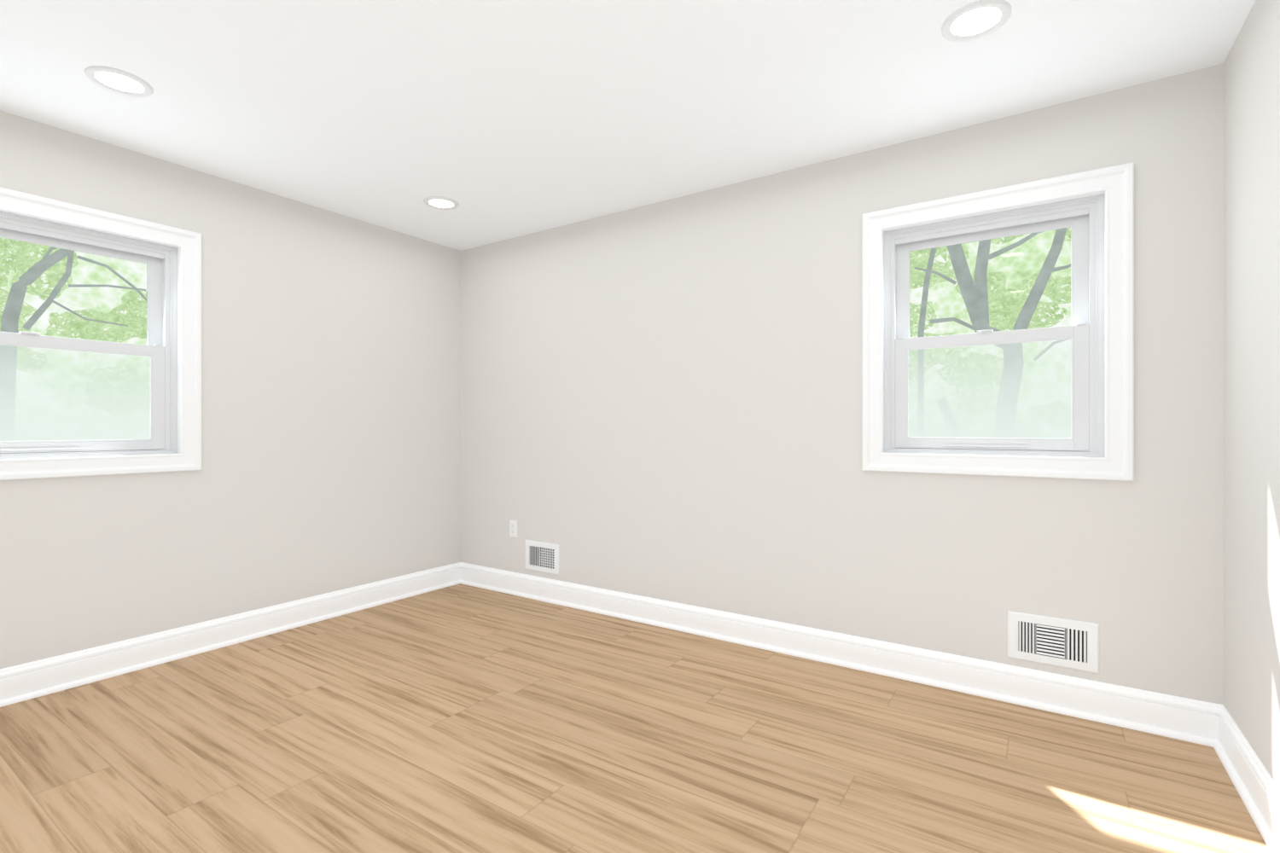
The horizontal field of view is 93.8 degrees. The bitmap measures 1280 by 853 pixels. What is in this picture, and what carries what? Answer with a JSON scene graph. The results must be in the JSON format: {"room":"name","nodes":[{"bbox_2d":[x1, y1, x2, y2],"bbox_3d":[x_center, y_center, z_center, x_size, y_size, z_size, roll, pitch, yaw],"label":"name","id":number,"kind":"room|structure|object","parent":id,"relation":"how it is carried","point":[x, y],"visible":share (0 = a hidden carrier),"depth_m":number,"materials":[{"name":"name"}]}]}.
{"room":"empty bedroom","nodes":[
{"label":"empty bedroom","id":0,"kind":"room"},
{"bbox_2d":[0,110,460,669],"bbox_3d":[-2.581,-0.082,2.669,0.160,2.440,4.300,0,0,34],"label":"wall","id":1,"kind":"structure","parent":0,"point":[329,402],"depth_m":3.27,"materials":[{"name":"beige paint"}]},
{"bbox_2d":[0,186,201,480],"bbox_3d":[-2.624,-0.383,2.575,0.172,1.197,1.210,0,0,34],"label":"window","id":2,"kind":"structure","parent":1,"relation":"in","point":[52,430],"depth_m":2.80,"materials":[{"name":"white paint"}]},
{"bbox_2d":[0,562,460,707],"bbox_3d":[-2.500,1.065,2.615,0.033,0.145,4.300,0,0,34],"label":"baseboard","id":3,"kind":"structure","parent":1,"relation":"attached to","point":[28,681],"depth_m":3.02,"materials":[{"name":"white paint"}]},
{"bbox_2d":[0,0,1255,250],"bbox_3d":[-0.810,-1.352,1.488,4.416,0.100,4.620,0,0,34],"label":"ceiling","id":4,"kind":"structure","parent":0,"point":[500,119],"depth_m":2.27,"materials":[{"name":"white paint"}]},
{"bbox_2d":[84,65,153,97],"bbox_3d":[-1.955,-1.297,2.252,0.196,0.010,0.196,0,0,34],"label":"recessed light","id":5,"kind":"object","parent":4,"relation":"in","point":[118,81],"visible":1,"depth_m":2.24,"materials":[{"name":"white plastic"}]},
{"bbox_2d":[423,196,459,209],"bbox_3d":[-1.151,-1.297,3.470,0.196,0.010,0.196,0,0,34],"label":"recessed light","id":6,"kind":"object","parent":4,"relation":"in","point":[440,203],"visible":0.98,"depth_m":3.46,"materials":[{"name":"white plastic"}]},
{"bbox_2d":[941,0,1011,41],"bbox_3d":[1.073,-1.297,1.916,0.196,0.010,0.196,0,0,34],"label":"recessed light","id":7,"kind":"object","parent":4,"relation":"in","point":[976,20],"visible":1,"depth_m":1.91,"materials":[{"name":"white plastic"}]},
{"bbox_2d":[0,583,1270,852],"bbox_3d":[-0.810,1.178,1.488,4.416,0.080,4.620,0,0,34],"label":"floor","id":8,"kind":"structure","parent":0,"point":[461,718],"depth_m":2.07,"materials":[{"name":"brown wood"}]},
{"bbox_2d":[460,63,1223,704],"bbox_3d":[0.427,-0.082,3.344,4.416,2.440,0.160,0,0,34],"label":"wall","id":9,"kind":"structure","parent":0,"point":[662,401],"depth_m":2.93,"materials":[{"name":"beige paint"}]},
{"bbox_2d":[509,519,517,537],"bbox_3d":[-0.870,0.695,4.107,0.072,0.118,0.007,0,0,34],"label":"duplex electrical outlet","id":10,"kind":"object","parent":9,"relation":"attached to","point":[513,528],"visible":1,"depth_m":4.10,"materials":[{"name":"white plastic"}]},
{"bbox_2d":[525,540,558,575],"bbox_3d":[-0.652,0.858,3.959,0.300,0.198,0.013,0,0,34],"label":"air vent","id":11,"kind":"object","parent":9,"relation":"in","point":[542,556],"visible":1,"depth_m":3.96,"materials":[{"name":"white metal"}]},
{"bbox_2d":[460,562,1208,745],"bbox_3d":[0.379,1.065,3.259,3.990,0.145,0.033,0,0,34],"label":"baseboard","id":12,"kind":"structure","parent":9,"relation":"attached to","point":[1198,723],"depth_m":2.73,"materials":[{"name":"white paint"}]},
{"bbox_2d":[862,162,1134,481],"bbox_3d":[1.501,-0.400,2.608,0.989,1.206,0.172,0,0,34],"label":"window","id":13,"kind":"structure","parent":9,"relation":"in","point":[1083,428],"depth_m":2.55,"materials":[{"name":"white paint"}]},
{"bbox_2d":[1007,610,1099,674],"bbox_3d":[1.661,0.865,2.417,0.304,0.195,0.013,0,0,34],"label":"air vent","id":14,"kind":"object","parent":9,"relation":"in","point":[1062,642],"visible":1,"depth_m":2.41,"materials":[{"name":"white metal"}]},
{"bbox_2d":[1223,0,1279,789],"bbox_3d":[0.960,-0.082,0.308,0.160,2.440,4.300,0,0,34],"label":"wall","id":15,"kind":"structure","parent":0,"point":[1252,383],"depth_m":1.85,"materials":[{"name":"beige paint"}]},
{"bbox_2d":[1208,702,1279,852],"bbox_3d":[0.879,1.065,0.362,0.033,0.145,4.300,0,0,34],"label":"baseboard","id":16,"kind":"structure","parent":15,"relation":"attached to","point":[1260,795],"depth_m":1.84,"materials":[{"name":"white paint"}]},
{"label":"outside","id":17,"kind":"structure","parent":0,"visible":0},
{"bbox_2d":[0,227,1071,395],"bbox_3d":[-1.031,-3.862,-2.361,36.000,22.000,33.050,0,0,34],"label":"foliage","id":18,"kind":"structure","parent":17,"point":[67,293],"depth_m":11.50,"materials":[{"name":"green plant"}]},
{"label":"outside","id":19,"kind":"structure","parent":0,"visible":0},
{"bbox_2d":[0,237,150,389],"bbox_3d":[-8.633,-0.866,8.769,2.207,4.817,3.753,0,0,34],"label":"tree","id":20,"kind":"object","parent":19,"point":[41,310],"depth_m":8.51,"materials":[{"name":"green plant"}]},
{"bbox_2d":[908,227,1070,393],"bbox_3d":[5.614,-0.870,9.944,3.840,5.345,2.179,0,0,34],"label":"tree","id":21,"kind":"object","parent":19,"point":[1038,279],"depth_m":9.33,"materials":[{"name":"green plant"}]}
]}

